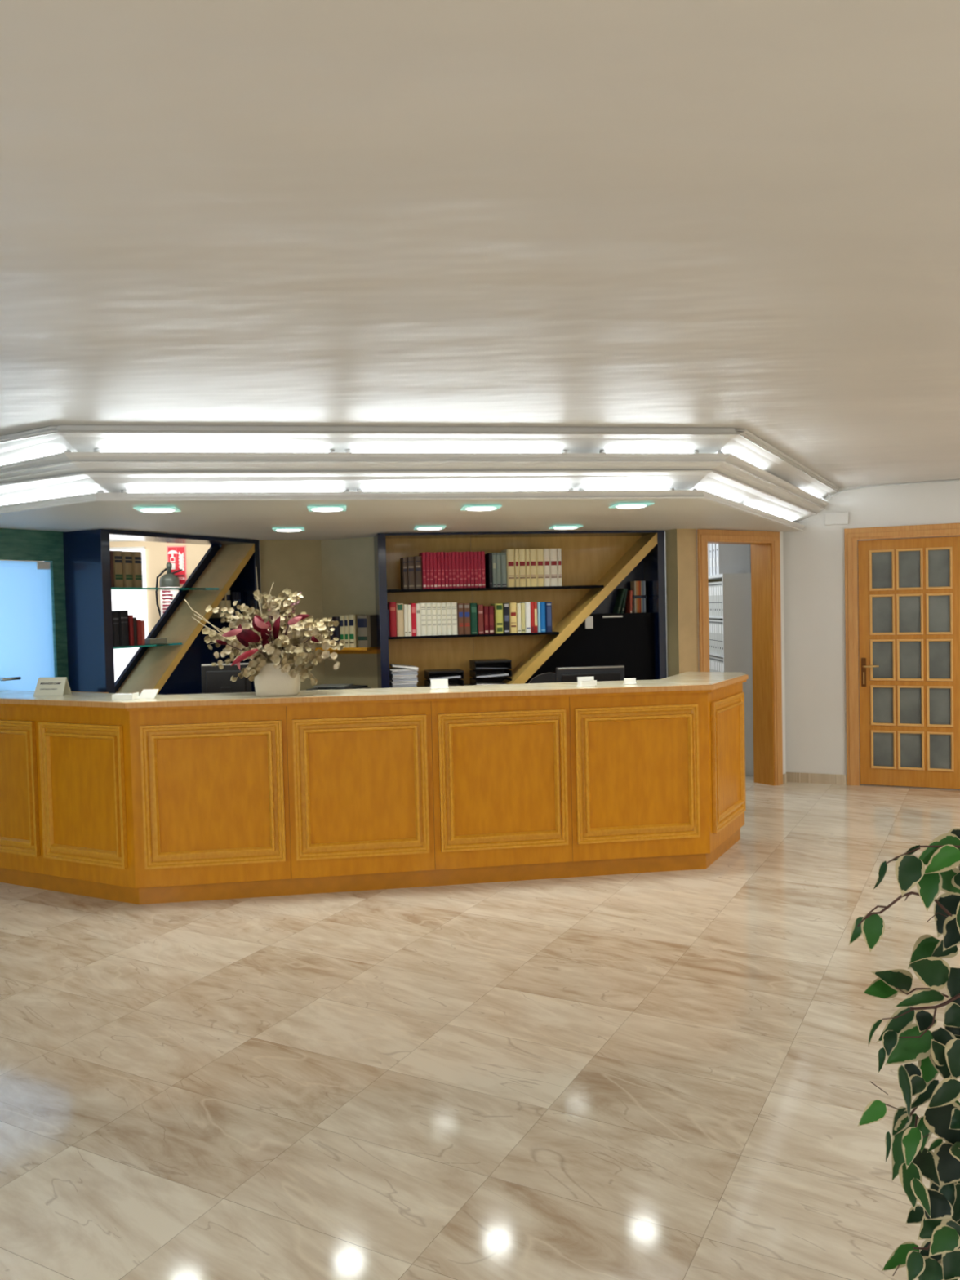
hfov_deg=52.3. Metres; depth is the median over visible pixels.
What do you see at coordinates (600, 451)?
fluorescent tube
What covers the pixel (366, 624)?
book
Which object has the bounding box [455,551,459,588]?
book
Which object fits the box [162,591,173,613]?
print
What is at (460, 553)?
book
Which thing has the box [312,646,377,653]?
wall shelf
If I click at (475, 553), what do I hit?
book
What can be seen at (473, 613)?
book
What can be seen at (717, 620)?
binder
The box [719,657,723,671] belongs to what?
binder
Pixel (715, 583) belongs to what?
binder
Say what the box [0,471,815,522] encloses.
ceiling light
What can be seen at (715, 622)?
binder
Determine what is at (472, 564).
book
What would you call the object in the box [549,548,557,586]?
book
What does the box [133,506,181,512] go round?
recessed light
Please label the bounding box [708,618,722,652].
binder
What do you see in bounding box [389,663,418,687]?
pile
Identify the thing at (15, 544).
wall
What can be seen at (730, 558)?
binder
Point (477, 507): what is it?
recessed light
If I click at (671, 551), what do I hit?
wall
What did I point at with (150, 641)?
book
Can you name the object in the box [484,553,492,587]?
book
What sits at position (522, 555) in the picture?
book
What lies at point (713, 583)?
binder
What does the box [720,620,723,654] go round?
binder
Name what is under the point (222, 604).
book
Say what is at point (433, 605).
book
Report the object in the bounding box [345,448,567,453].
fluorescent tube
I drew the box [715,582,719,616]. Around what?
binder
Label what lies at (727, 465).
trim
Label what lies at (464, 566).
book
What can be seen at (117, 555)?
book
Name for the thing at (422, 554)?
book
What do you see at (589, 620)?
switch plate
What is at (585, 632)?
shelving unit
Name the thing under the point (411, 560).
book
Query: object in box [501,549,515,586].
book
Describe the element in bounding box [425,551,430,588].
book
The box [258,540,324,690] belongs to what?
wall
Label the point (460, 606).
book
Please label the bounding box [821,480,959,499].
cable
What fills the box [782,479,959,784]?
wall
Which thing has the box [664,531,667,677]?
wall
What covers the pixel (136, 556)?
book
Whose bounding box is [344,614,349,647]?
book
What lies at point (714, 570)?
binder
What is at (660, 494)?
trim
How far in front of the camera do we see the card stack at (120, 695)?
5.40 m
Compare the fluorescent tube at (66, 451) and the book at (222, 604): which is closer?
the fluorescent tube at (66, 451)
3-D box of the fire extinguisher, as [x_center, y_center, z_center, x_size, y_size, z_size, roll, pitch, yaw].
[-2.995,-0.381,9.471,0.212,0.740,0.208,0,3,40]
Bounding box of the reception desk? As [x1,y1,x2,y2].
[0,682,746,904]
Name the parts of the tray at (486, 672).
tray lid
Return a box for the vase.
[253,662,301,696]
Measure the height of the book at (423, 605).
0.254 m
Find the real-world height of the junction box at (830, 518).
0.100 m
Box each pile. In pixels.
[306,684,367,690]
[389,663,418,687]
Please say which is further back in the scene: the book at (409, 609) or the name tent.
the book at (409, 609)
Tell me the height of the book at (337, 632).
0.243 m
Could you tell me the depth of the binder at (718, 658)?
9.05 m
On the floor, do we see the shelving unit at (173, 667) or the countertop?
the shelving unit at (173, 667)
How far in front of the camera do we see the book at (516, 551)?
7.66 m
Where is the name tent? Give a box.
[33,676,71,695]
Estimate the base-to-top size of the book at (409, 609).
0.242 m
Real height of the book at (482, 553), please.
0.284 m
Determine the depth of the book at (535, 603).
7.70 m
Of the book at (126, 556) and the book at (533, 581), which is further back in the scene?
the book at (533, 581)
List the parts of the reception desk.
moulding, moulding, moulding, moulding, moulding, moulding, moulding, moulding, moulding, moulding, moulding, moulding, moulding, moulding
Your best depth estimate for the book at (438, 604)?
7.56 m
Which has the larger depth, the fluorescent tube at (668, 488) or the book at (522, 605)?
the book at (522, 605)
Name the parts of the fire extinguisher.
handle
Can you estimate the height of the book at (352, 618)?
0.257 m
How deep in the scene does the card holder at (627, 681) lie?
5.81 m
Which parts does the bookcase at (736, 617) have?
panel, shelf, shelf, panel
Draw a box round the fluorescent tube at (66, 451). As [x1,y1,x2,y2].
[1,449,71,465]
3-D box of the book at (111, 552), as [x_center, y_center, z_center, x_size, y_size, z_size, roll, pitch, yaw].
[-2.571,-0.478,6.652,0.200,0.249,0.029,0,2,29]
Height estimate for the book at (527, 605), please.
0.241 m
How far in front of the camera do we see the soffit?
6.16 m
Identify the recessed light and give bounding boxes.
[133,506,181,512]
[272,527,304,532]
[306,505,346,511]
[413,525,445,530]
[460,504,502,511]
[548,524,582,529]
[608,502,654,508]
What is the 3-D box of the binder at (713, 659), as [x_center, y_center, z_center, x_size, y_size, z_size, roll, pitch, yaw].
[2.357,0.311,9.233,0.292,0.315,0.078,-1,2,0]
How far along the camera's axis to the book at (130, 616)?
6.74 m
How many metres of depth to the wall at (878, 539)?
8.16 m
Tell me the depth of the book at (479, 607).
7.62 m
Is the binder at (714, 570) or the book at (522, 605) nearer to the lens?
the book at (522, 605)
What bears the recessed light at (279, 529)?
attached to the soffit
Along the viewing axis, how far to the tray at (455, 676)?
7.72 m
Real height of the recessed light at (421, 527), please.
0.021 m
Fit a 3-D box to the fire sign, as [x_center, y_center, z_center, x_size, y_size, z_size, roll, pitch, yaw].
[-2.969,-0.729,9.572,0.184,0.381,0.011,-1,2,0]
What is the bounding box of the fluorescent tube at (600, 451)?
[599,449,698,453]
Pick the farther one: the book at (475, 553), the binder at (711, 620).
the binder at (711, 620)
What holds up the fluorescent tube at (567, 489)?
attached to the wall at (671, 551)
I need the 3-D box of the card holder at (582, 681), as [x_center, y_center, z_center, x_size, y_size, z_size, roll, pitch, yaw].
[0.625,0.242,5.724,0.112,0.057,0.034,-2,2,-8]
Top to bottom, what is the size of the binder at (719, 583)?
0.315 m
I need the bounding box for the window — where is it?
[109,546,148,681]
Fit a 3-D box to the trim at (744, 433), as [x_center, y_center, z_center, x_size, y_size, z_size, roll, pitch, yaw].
[0.141,-1.111,5.909,7.057,0.042,2.209,-2,2,-22]
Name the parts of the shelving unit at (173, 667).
post, glass shelf, glass shelf, dark panel, dark shelf, post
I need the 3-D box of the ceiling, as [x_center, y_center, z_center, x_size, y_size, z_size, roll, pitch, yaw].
[-0.026,-1.091,3.964,14.000,0.060,18.000,-1,2,0]
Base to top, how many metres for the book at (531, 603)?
0.240 m
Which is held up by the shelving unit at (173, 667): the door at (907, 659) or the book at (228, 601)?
the book at (228, 601)
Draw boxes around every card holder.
[138,688,159,698]
[430,679,448,688]
[577,676,596,686]
[623,677,636,684]
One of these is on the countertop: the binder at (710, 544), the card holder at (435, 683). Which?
the card holder at (435, 683)
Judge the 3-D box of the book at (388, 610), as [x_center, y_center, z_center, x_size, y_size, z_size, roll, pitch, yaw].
[-0.719,-0.132,7.583,0.018,0.209,0.190,-2,2,-11]
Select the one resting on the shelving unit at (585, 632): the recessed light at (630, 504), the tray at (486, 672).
the tray at (486, 672)
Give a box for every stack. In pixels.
[111,692,138,699]
[630,581,645,595]
[632,595,647,613]
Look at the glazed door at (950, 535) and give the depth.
9.38 m
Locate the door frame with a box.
[697,528,782,786]
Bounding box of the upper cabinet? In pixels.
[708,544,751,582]
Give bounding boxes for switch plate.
[585,616,593,628]
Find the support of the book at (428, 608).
on the shelving unit at (585, 632)
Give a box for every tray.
[424,668,463,686]
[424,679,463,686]
[469,658,511,684]
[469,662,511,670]
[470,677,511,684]
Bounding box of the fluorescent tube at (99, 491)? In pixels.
[0,489,104,505]
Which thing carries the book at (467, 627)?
on the shelving unit at (585, 632)
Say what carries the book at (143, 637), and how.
on the shelving unit at (173, 667)
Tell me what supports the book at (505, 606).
on the shelving unit at (585, 632)
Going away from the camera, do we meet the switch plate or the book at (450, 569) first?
the book at (450, 569)
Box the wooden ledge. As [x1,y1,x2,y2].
[71,691,108,693]
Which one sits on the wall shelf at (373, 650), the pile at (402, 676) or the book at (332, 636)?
the book at (332, 636)
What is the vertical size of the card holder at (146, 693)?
0.053 m
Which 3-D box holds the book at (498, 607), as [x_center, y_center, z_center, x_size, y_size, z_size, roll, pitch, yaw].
[0.137,-0.171,7.741,0.062,0.235,0.190,-2,2,-11]
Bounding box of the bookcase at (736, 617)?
[708,573,754,775]
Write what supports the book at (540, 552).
on the shelving unit at (585, 632)
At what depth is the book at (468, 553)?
7.59 m
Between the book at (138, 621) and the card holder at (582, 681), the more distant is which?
the book at (138, 621)
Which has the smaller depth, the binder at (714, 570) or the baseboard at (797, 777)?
the baseboard at (797, 777)
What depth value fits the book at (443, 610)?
7.57 m
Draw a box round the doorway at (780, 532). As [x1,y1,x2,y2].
[696,528,786,773]
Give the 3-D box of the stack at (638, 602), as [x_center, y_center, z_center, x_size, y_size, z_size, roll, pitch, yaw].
[1.304,-0.295,8.055,0.114,0.140,0.114,-2,2,-10]
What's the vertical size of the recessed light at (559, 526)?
0.021 m
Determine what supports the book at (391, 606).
on the shelving unit at (585, 632)
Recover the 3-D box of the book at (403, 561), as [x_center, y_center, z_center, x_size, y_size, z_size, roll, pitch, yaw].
[-0.591,-0.514,7.595,0.036,0.245,0.190,-2,2,-11]
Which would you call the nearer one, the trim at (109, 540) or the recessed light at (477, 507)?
the recessed light at (477, 507)
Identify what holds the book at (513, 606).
on the shelving unit at (585, 632)
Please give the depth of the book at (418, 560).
7.52 m
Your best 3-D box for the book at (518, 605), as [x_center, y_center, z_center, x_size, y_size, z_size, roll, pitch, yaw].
[0.291,-0.175,7.770,0.032,0.234,0.190,-2,2,-11]
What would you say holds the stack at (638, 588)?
on the stack at (638, 602)
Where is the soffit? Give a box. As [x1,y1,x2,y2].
[0,498,798,540]
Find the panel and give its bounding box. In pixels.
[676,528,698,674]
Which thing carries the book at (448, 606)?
on the shelving unit at (585, 632)
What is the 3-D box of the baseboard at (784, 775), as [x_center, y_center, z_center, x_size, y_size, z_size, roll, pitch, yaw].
[2.609,1.190,8.378,0.054,0.085,0.014,-3,2,-34]
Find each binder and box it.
[707,543,709,575]
[708,582,710,615]
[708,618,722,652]
[709,543,712,575]
[709,582,712,615]
[709,655,714,671]
[710,619,713,653]
[711,582,714,615]
[711,655,715,671]
[712,543,716,574]
[712,619,715,653]
[712,656,719,671]
[713,582,716,615]
[714,619,717,653]
[715,543,750,574]
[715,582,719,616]
[715,657,717,671]
[716,619,720,653]
[717,657,722,671]
[718,581,721,616]
[719,619,722,654]
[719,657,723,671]
[720,581,722,616]
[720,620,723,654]
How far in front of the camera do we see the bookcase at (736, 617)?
8.77 m
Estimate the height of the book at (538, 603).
0.238 m
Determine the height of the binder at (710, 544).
0.320 m
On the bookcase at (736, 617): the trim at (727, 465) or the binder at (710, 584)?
the binder at (710, 584)
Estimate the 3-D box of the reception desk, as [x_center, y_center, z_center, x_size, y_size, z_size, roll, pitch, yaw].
[-0.830,0.870,5.835,5.219,1.068,0.978,-2,2,-4]
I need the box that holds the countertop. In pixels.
[0,671,748,711]
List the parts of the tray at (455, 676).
tray lid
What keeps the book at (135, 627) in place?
on the shelving unit at (173, 667)
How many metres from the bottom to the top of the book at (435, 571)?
0.280 m
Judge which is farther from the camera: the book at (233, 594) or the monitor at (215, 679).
the book at (233, 594)
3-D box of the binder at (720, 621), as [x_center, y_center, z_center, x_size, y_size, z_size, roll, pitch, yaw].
[2.349,-0.029,8.966,0.292,0.315,0.078,-1,2,0]
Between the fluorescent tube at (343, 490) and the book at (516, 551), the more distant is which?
the book at (516, 551)
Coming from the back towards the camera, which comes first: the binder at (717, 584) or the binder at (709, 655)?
the binder at (709, 655)
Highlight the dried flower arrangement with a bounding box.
[184,566,345,685]
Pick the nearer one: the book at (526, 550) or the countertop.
the countertop
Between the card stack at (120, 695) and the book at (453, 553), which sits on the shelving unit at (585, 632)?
the book at (453, 553)
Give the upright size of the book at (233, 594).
0.202 m
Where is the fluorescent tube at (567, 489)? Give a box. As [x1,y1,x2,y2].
[356,488,573,491]
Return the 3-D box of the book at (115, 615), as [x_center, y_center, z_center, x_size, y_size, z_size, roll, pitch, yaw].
[-2.548,-0.073,6.679,0.190,0.235,0.063,0,2,29]
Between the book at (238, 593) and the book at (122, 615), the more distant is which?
the book at (238, 593)
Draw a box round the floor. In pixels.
[0,775,959,1279]
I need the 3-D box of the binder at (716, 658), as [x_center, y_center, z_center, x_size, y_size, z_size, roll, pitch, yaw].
[2.357,0.314,9.148,0.292,0.315,0.078,-1,2,0]
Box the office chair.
[528,672,555,683]
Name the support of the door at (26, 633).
in the wall at (15, 544)
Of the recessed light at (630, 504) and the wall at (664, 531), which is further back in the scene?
the wall at (664, 531)
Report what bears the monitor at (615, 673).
on the desk
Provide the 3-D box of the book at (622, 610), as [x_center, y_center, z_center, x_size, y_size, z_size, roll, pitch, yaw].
[1.172,-0.320,8.036,0.062,0.205,0.120,-2,2,-11]
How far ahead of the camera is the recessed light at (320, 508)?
5.35 m
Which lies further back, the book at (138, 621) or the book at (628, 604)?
the book at (628, 604)
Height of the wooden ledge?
1.085 m
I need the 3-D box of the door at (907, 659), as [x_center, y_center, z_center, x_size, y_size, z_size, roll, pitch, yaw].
[3.561,0.141,8.044,1.030,2.159,0.150,0,2,24]
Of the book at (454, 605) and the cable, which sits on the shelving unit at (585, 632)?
the book at (454, 605)
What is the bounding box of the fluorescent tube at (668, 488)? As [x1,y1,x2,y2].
[578,487,674,490]
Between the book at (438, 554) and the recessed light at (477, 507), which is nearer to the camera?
the recessed light at (477, 507)
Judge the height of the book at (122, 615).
0.242 m
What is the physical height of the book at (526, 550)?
0.298 m
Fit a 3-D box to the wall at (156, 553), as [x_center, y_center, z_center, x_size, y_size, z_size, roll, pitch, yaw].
[-2.499,0.052,9.656,4.200,2.510,0.100,-1,2,0]
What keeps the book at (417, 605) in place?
on the shelving unit at (585, 632)
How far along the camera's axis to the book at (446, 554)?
7.56 m
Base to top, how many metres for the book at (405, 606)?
0.245 m
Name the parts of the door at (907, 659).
lock plate, lever handle, pane, pane, pane, pane, pane, pane, pane, pane, pane, pane, pane, pane, pane, pane, pane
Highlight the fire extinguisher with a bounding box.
[155,562,183,617]
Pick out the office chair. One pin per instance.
(547, 677)
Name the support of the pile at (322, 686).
on the cabinet
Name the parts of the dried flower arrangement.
eucalyptus stem, eucalyptus stem, eucalyptus stem, eucalyptus stem, eucalyptus stem, eucalyptus stem, eucalyptus stem, eucalyptus stem, eucalyptus stem, eucalyptus stem, eucalyptus stem, eucalyptus stem, eucalyptus stem, eucalyptus stem, eucalyptus stem, eucalyptus stem, eucalyptus stem, eucalyptus stem, eucalyptus stem, eucalyptus stem, eucalyptus stem, eucalyptus stem, eucalyptus stem, eucalyptus stem, eucalyptus stem, eucalyptus stem, eucalyptus stem, eucalyptus stem, eucalyptus stem, eucalyptus stem, eucalyptus stem, eucalyptus stem, eucalyptus stem, eucalyptus stem, eucalyptus stem, eucalyptus stem, eucalyptus stem, eucalyptus stem, eucalyptus stem, eucalyptus stem, eucalyptus stem, eucalyptus stem, eucalyptus stem, eucalyptus stem, eucalyptus stem, eucalyptus stem, eucalyptus stem, eucalyptus stem, eucalyptus stem, eucalyptus stem, eucalyptus stem, eucalyptus stem, eucalyptus stem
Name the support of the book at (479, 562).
on the shelving unit at (585, 632)
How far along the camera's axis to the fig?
1.37 m
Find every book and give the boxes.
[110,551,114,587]
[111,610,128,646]
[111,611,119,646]
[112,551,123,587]
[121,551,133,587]
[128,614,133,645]
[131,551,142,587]
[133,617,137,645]
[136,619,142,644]
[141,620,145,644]
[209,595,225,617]
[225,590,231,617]
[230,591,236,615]
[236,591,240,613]
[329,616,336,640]
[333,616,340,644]
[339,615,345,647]
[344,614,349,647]
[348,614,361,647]
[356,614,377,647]
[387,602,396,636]
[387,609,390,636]
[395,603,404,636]
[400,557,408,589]
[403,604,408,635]
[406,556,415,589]
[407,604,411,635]
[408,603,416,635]
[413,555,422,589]
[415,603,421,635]
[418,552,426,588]
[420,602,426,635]
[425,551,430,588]
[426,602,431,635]
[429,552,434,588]
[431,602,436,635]
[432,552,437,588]
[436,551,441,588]
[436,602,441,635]
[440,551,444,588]
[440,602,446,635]
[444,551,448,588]
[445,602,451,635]
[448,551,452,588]
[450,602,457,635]
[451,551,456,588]
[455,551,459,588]
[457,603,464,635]
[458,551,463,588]
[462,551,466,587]
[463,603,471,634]
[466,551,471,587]
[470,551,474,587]
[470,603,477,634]
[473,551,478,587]
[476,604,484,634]
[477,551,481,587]
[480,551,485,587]
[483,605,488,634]
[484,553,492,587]
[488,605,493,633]
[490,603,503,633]
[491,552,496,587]
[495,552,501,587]
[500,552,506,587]
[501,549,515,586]
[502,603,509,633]
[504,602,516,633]
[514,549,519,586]
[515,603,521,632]
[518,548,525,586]
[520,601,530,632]
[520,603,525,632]
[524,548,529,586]
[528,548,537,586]
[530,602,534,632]
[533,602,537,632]
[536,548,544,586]
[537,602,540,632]
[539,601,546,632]
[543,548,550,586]
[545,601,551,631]
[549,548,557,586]
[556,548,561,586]
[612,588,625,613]
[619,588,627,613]
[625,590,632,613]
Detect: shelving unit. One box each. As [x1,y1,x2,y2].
[62,528,261,694]
[373,530,666,688]
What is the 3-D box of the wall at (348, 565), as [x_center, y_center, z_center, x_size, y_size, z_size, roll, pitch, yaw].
[-1.019,0.077,7.962,0.559,2.510,0.060,0,2,25]
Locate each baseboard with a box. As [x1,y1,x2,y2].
[782,773,786,784]
[786,772,846,785]
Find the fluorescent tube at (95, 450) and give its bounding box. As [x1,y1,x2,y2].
[93,448,334,452]
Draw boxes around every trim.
[0,425,839,492]
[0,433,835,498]
[0,452,828,515]
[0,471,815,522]
[0,489,805,531]
[109,539,137,541]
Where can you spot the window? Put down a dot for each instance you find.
(133, 602)
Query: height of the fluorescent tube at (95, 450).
0.028 m
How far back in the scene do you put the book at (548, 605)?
7.72 m
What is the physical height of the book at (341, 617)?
0.252 m
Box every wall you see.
[0,528,68,681]
[94,528,211,634]
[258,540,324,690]
[320,537,377,688]
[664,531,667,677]
[665,528,679,676]
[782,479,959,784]
[861,538,891,540]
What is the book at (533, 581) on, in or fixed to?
on the shelving unit at (585, 632)
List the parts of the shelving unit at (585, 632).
post, shelf, shelf, black door, pull handle, post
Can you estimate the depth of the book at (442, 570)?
7.55 m
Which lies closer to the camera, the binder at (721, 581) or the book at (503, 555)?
the book at (503, 555)
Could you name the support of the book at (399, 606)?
on the shelving unit at (585, 632)
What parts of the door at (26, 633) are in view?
lever handle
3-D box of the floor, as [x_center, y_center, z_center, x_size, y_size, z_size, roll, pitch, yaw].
[0.035,1.477,4.055,14.000,0.060,18.000,-1,2,0]
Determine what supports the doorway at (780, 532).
in the wall at (671, 551)
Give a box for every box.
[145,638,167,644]
[824,511,848,524]
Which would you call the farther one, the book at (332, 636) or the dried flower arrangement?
the book at (332, 636)
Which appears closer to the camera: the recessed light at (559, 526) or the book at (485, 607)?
the recessed light at (559, 526)
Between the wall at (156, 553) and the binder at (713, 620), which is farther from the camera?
the wall at (156, 553)
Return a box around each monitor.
[200,662,251,693]
[555,665,624,682]
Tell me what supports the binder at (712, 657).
on the bookcase at (736, 617)
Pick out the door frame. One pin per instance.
(765, 545)
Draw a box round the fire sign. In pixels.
[166,546,186,585]
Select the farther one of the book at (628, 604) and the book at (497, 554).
the book at (628, 604)
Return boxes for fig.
[848,827,959,1279]
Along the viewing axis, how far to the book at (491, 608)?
7.64 m
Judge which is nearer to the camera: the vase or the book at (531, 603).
the vase
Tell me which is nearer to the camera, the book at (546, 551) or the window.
the book at (546, 551)
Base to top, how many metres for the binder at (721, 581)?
0.315 m
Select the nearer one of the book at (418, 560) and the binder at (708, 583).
the book at (418, 560)
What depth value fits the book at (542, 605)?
7.71 m
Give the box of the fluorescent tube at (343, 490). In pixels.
[120,488,348,493]
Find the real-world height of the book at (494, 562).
0.272 m
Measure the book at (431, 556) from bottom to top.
0.282 m
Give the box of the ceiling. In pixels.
[0,0,959,487]
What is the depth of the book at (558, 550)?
7.73 m
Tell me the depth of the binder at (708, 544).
9.36 m
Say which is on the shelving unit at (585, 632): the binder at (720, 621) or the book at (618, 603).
the book at (618, 603)
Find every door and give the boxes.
[0,560,54,690]
[844,522,959,789]
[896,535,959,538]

